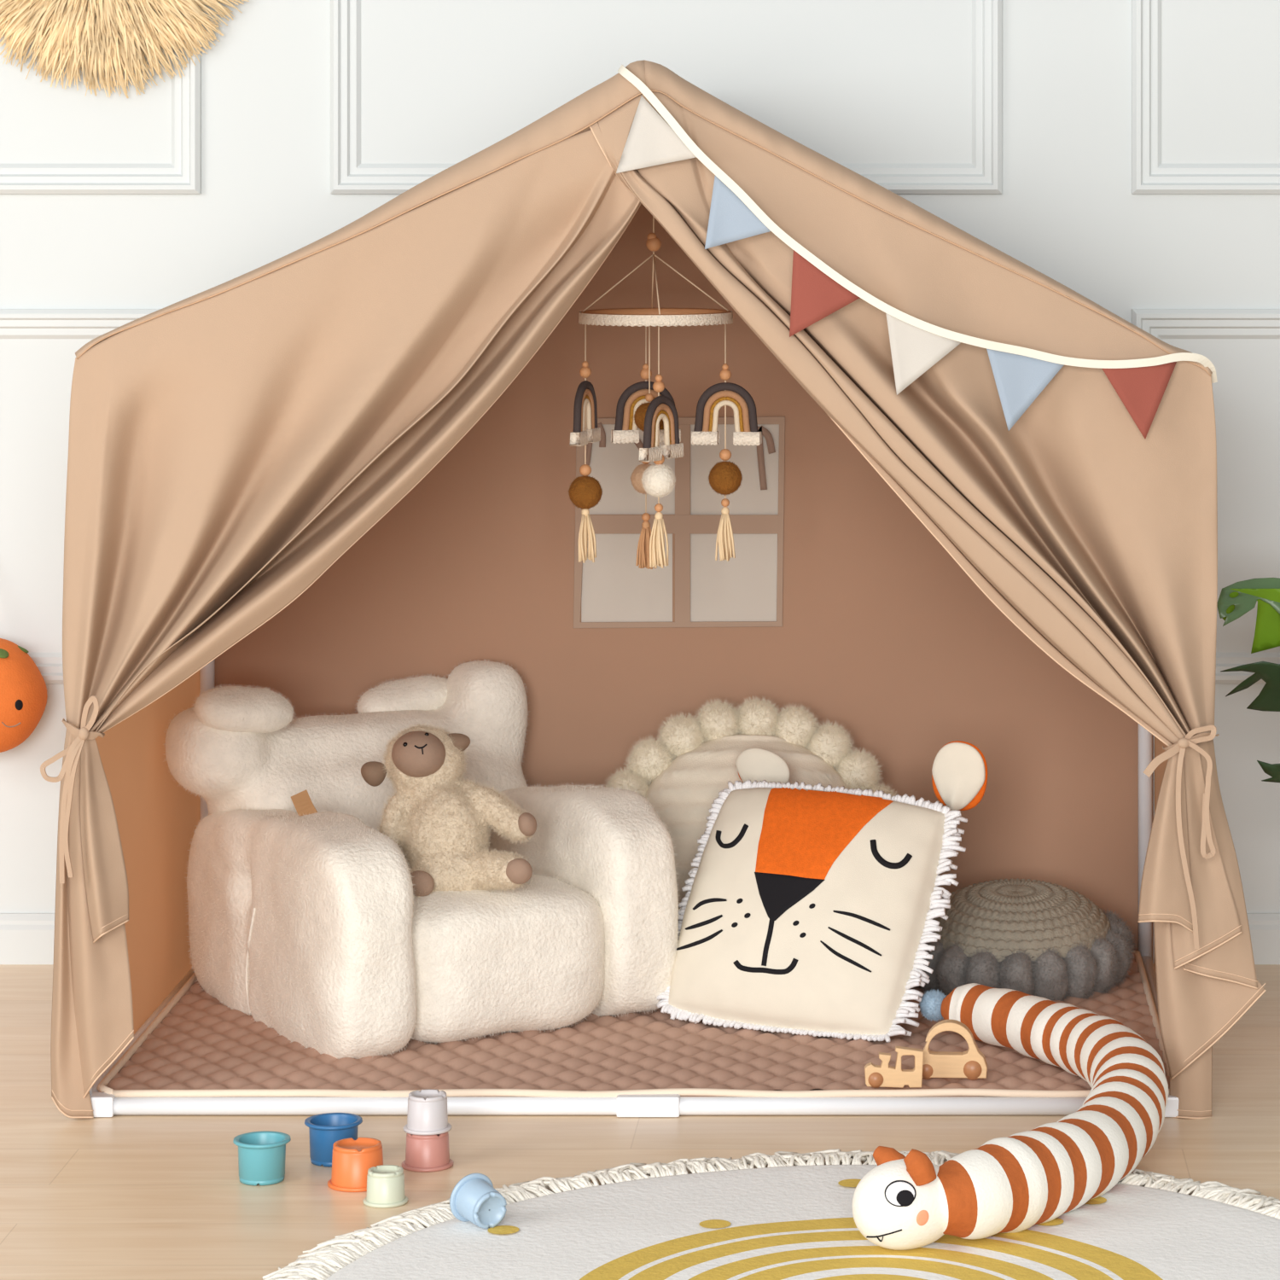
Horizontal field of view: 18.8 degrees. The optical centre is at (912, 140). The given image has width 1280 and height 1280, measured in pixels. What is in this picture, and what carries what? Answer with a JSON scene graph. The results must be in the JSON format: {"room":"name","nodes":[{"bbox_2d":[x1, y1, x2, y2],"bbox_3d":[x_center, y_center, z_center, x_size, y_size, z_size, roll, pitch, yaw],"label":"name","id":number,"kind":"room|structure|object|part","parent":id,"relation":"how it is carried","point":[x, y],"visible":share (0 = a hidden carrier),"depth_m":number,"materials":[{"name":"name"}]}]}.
{"room":"children's room","nodes":[
{"label":"children's room","id":0,"kind":"room"},
{"bbox_2d":[0,0,1279,913],"bbox_3d":[-0.319,-0.358,5.392,9.000,3.200,0.100,0,0,0],"label":"wall","id":1,"kind":"structure","parent":0,"point":[443,81],"depth_m":5.34,"materials":[{"name":"white paint"}]},
{"bbox_2d":[0,638,47,752],"bbox_3d":[-1.272,0.690,5.271,0.168,0.300,0.144,0,0,0],"label":"plush","id":2,"kind":"object","parent":1,"relation":"attached to","point":[23,689],"visible":1,"depth_m":5.23,"materials":[{"name":"orange fabric"}]},
{"bbox_2d":[0,308,200,683],"bbox_3d":[-1.461,0.494,5.334,0.945,0.520,0.016,0,0,0],"label":"trim","id":3,"kind":"structure","parent":1,"relation":"attached to","point":[14,323],"depth_m":5.33,"materials":[{"name":"white paint"}]},
{"bbox_2d":[0,5,201,193],"bbox_3d":[-1.461,-0.595,5.334,0.945,1.338,0.016,0,0,0],"label":"trim","id":4,"kind":"structure","parent":1,"relation":"attached to","point":[183,175],"depth_m":5.33,"materials":[{"name":"white paint"}]},
{"bbox_2d":[0,0,249,98],"bbox_3d":[-1.122,-0.273,5.308,0.428,0.428,0.059,0,0,0],"label":"wall hanging","id":5,"kind":"object","parent":1,"relation":"attached to","point":[96,28],"depth_m":5.30},
{"bbox_2d":[0,913,1279,964],"bbox_3d":[-0.319,1.108,5.333,9.000,0.068,0.018,0,0,0],"label":"baseboard","id":6,"kind":"structure","parent":1,"relation":"attached to","point":[25,938],"depth_m":5.33,"materials":[{"name":"white paint"}]},
{"bbox_2d":[330,0,1001,193],"bbox_3d":[-0.342,-0.595,5.334,0.933,1.338,0.016,0,0,0],"label":"trim","id":7,"kind":"structure","parent":1,"relation":"attached to","point":[348,175],"depth_m":5.33,"materials":[{"name":"white paint"}]},
{"bbox_2d":[1131,0,1279,193],"bbox_3d":[0.782,-0.595,5.334,0.954,1.338,0.016,0,0,0],"label":"trim","id":8,"kind":"structure","parent":1,"relation":"attached to","point":[1149,175],"depth_m":5.33,"materials":[{"name":"white paint"}]},
{"bbox_2d":[1131,308,1279,683],"bbox_3d":[0.782,0.494,5.334,0.954,0.520,0.016,0,0,0],"label":"trim","id":9,"kind":"structure","parent":1,"relation":"attached to","point":[1161,323],"depth_m":5.33,"materials":[{"name":"white paint"}]},
{"bbox_2d":[0,964,1279,1279],"bbox_3d":[-0.319,1.192,3.000,9.000,0.100,5.600,0,0,0],"label":"floor","id":10,"kind":"structure","parent":0,"point":[116,1197],"depth_m":4.33,"materials":[{"name":"brown wood"}]},
{"bbox_2d":[232,1130,290,1185],"bbox_3d":[-0.714,1.118,4.219,0.062,0.046,0.062,0,0,0],"label":"cup","id":11,"kind":"object","parent":10,"relation":"on","point":[261,1154],"visible":1,"depth_m":4.20,"materials":[{"name":"teal plastic"}]},
{"bbox_2d":[304,1112,362,1166],"bbox_3d":[-0.647,1.118,4.297,0.064,0.046,0.064,0,0,0],"label":"cup","id":12,"kind":"object","parent":10,"relation":"on","point":[325,1130],"visible":0.68,"depth_m":4.28,"materials":[{"name":"blue plastic"}]},
{"bbox_2d":[327,1137,383,1192],"bbox_3d":[-0.607,1.120,4.202,0.065,0.045,0.065,0,0,0],"label":"cup","id":13,"kind":"object","parent":10,"relation":"on","point":[352,1159],"visible":0.84,"depth_m":4.18,"materials":[{"name":"orange plastic"}]},
{"bbox_2d":[362,1164,408,1208],"bbox_3d":[-0.566,1.124,4.131,0.048,0.035,0.048,0,0,0],"label":"cup","id":14,"kind":"object","parent":10,"relation":"on","point":[385,1183],"visible":1,"depth_m":4.11,"materials":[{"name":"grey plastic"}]},
{"bbox_2d":[401,1131,453,1171],"bbox_3d":[-0.540,1.122,4.279,0.058,0.039,0.058,0,0,0],"label":"cup","id":15,"kind":"object","parent":10,"relation":"on","point":[423,1153],"visible":0.98,"depth_m":4.26,"materials":[{"name":"pink plastic"}]},
{"bbox_2d":[403,1088,451,1134],"bbox_3d":[-0.540,1.082,4.279,0.054,0.040,0.054,0,0,23],"label":"cup","id":16,"kind":"object","parent":15,"relation":"on","point":[427,1114],"visible":1,"depth_m":4.26,"materials":[{"name":"grey plastic"}]},
{"bbox_2d":[96,950,1169,1097],"bbox_3d":[-0.324,1.124,4.886,1.275,0.026,0.776,0,0,0],"label":"play mat","id":17,"kind":"object","parent":10,"relation":"on","point":[197,1045],"visible":0.38,"depth_m":4.65,"materials":[{"name":"fabric"}]},
{"bbox_2d":[162,658,680,1058],"bbox_3d":[-0.645,0.924,4.991,0.526,0.423,0.578,0,0,-31],"label":"armchair","id":18,"kind":"object","parent":17,"relation":"on","point":[305,921],"visible":0.92,"depth_m":4.86,"materials":[{"name":"white fabric"}]},
{"bbox_3d":[-0.784,0.993,4.897,0.132,0.286,0.560,0,0,-31],"label":"armrest","id":19,"kind":"part","parent":18,"relation":"part of","materials":[{"name":"white fabric"}]},
{"bbox_3d":[-0.753,0.918,5.148,0.503,0.411,0.198,0,0,-31],"label":"backrest","id":20,"kind":"part","parent":18,"relation":"part of","materials":[{"name":"white fabric"}]},
{"bbox_2d":[360,722,536,898],"bbox_3d":[-0.585,0.856,4.841,0.261,0.219,0.148,0,0,34],"label":"lamb","id":21,"kind":"object","parent":18,"relation":"on","point":[439,819],"visible":0.91,"depth_m":4.84,"materials":[{"name":"beige fabric"}]},
{"bbox_3d":[-0.601,1.030,4.949,0.306,0.195,0.436,0,0,-31],"label":"seat","id":22,"kind":"part","parent":18,"relation":"part of","materials":[{"name":"white fabric"}]},
{"bbox_3d":[-0.450,0.984,5.060,0.122,0.286,0.461,0,0,-31],"label":"armrest","id":23,"kind":"part","parent":18,"relation":"part of","materials":[{"name":"white fabric"}]},
{"bbox_2d":[603,695,897,920],"bbox_3d":[-0.220,0.964,5.162,0.421,0.400,0.192,0,0,0],"label":"cushion","id":24,"kind":"object","parent":17,"relation":"on","point":[681,772],"visible":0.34,"depth_m":5.18,"materials":[{"name":"beige fabric"}]},
{"bbox_2d":[656,740,987,1042],"bbox_3d":[-0.114,0.949,4.921,0.373,0.343,0.290,0,0,24],"label":"cushion","id":25,"kind":"object","parent":17,"relation":"on","point":[805,910],"visible":1,"depth_m":4.84,"materials":[{"name":"beige fabric"}]},
{"bbox_2d":[864,1045,923,1087],"bbox_3d":[-0.022,1.090,4.520,0.069,0.048,0.022,0,0,-3],"label":"train","id":26,"kind":"object","parent":17,"relation":"on","point":[882,1075],"visible":1,"depth_m":4.51,"materials":[{"name":"brown wood"}]},
{"bbox_2d":[922,1019,987,1080],"bbox_3d":[0.047,1.080,4.558,0.084,0.070,0.028,0,0,3],"label":"car","id":27,"kind":"object","parent":17,"relation":"on","point":[971,1064],"visible":0.94,"depth_m":4.55,"materials":[{"name":"brown wood"}]},
{"bbox_2d":[919,878,1137,1000],"bbox_3d":[0.139,1.061,5.121,0.307,0.137,0.307,0,0,10],"label":"knit cushion","id":28,"kind":"object","parent":17,"relation":"on","point":[1049,940],"visible":0.81,"depth_m":5.03,"materials":[{"name":"grey fabric"}]},
{"bbox_2d":[40,59,1266,1118],"bbox_3d":[-0.298,0.525,4.856,1.420,1.239,0.902,0,0,0],"label":"tent","id":29,"kind":"object","parent":10,"relation":"on","point":[328,471],"visible":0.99,"depth_m":4.49,"materials":[{"name":"beige fabric"}]},
{"bbox_3d":[-0.971,1.131,4.895,0.021,0.021,0.790,0,0,0],"label":"rail","id":30,"kind":"part","parent":29,"relation":"part of","materials":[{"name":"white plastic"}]},
{"bbox_3d":[-0.989,0.713,4.903,0.014,0.851,0.798,0,0,0],"label":"panel","id":31,"kind":"part","parent":29,"relation":"part of","materials":[{"name":"beige fabric"}]},
{"bbox_2d":[62,129,640,733],"bbox_3d":[-0.640,0.329,4.482,0.722,0.724,0.109,0,0,0],"label":"curtain","id":32,"kind":"object","parent":29,"relation":"hanging from","point":[230,441],"depth_m":4.48,"materials":[{"name":"beige fabric"}]},
{"bbox_3d":[-0.647,0.091,4.894,0.672,0.372,0.824,0,0,0],"label":"roof panel","id":33,"kind":"part","parent":29,"relation":"part of","materials":[{"name":"beige fabric"}]},
{"bbox_3d":[-0.320,1.131,4.500,1.282,0.021,0.021,0,0,0],"label":"rail","id":34,"kind":"part","parent":29,"relation":"part of","materials":[{"name":"white plastic"}]},
{"bbox_2d":[567,215,761,569],"bbox_3d":[-0.328,0.251,4.849,0.204,0.600,0.202,0,0,42],"label":"mobile","id":35,"kind":"object","parent":29,"relation":"hanging from","point":[649,407],"visible":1,"depth_m":4.85,"materials":[{"name":"multicoloured fabric"}]},
{"bbox_3d":[-0.324,0.223,4.850,0.195,0.014,0.195,0,0,0],"label":"lace trim","id":36,"kind":"part","parent":35,"relation":"part of","materials":[{"name":"fabric"}]},
{"bbox_3d":[-0.325,0.547,5.303,1.316,1.181,0.002,0,0,0],"label":"panel","id":37,"kind":"part","parent":29,"relation":"part of","materials":[{"name":"beige fabric"}]},
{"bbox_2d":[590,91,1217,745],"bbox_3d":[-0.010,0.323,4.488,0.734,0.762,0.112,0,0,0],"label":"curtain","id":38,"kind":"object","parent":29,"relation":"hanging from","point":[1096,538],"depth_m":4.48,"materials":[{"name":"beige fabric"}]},
{"bbox_2d":[616,64,1217,438],"bbox_3d":[0.005,0.128,4.479,0.706,0.437,0.102,0,0,0],"label":"bunting","id":39,"kind":"object","parent":29,"relation":"attached to","point":[1021,374],"visible":1,"depth_m":4.44,"materials":[{"name":"multicoloured fabric"}]},
{"bbox_3d":[0.019,0.102,4.894,0.668,0.394,0.824,0,0,0],"label":"roof panel","id":40,"kind":"part","parent":29,"relation":"part of","materials":[{"name":"beige fabric"}]},
{"bbox_3d":[0.321,1.131,4.895,0.021,0.021,0.790,0,0,0],"label":"rail","id":41,"kind":"part","parent":29,"relation":"part of","materials":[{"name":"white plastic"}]},
{"bbox_3d":[0.340,0.713,4.903,0.015,0.851,0.798,0,0,0],"label":"panel","id":42,"kind":"part","parent":29,"relation":"part of","materials":[{"name":"beige fabric"}]},
{"bbox_2d":[261,1148,1279,1279],"bbox_3d":[-0.050,1.133,3.698,1.234,0.016,1.237,0,0,36],"label":"round rug","id":43,"kind":"object","parent":10,"relation":"on","point":[730,1218],"visible":0.77,"depth_m":3.97,"materials":[{"name":"white fabric"}]},
{"bbox_2d":[449,1173,506,1228],"bbox_3d":[-0.451,1.107,4.009,0.052,0.052,0.047,0,0,-37],"label":"cup","id":44,"kind":"object","parent":43,"relation":"on","point":[474,1199],"visible":1,"depth_m":4.00,"materials":[{"name":"blue plastic"}]},
{"bbox_2d":[852,983,1168,1250],"bbox_3d":[0.131,1.082,4.337,0.315,0.110,0.917,0,0,5],"label":"striped caterpillar","id":45,"kind":"object","parent":43,"relation":"on","point":[1018,1182],"visible":1,"depth_m":4.05,"materials":[{"name":"white"}]},
{"bbox_2d":[1216,577,1279,782],"bbox_3d":[0.694,0.786,4.964,0.612,0.711,0.398,0,0,0],"label":"monstera","id":46,"kind":"object","parent":10,"relation":"on","point":[1235,600],"visible":1,"depth_m":4.92,"materials":[{"name":"green plant"}]}
]}

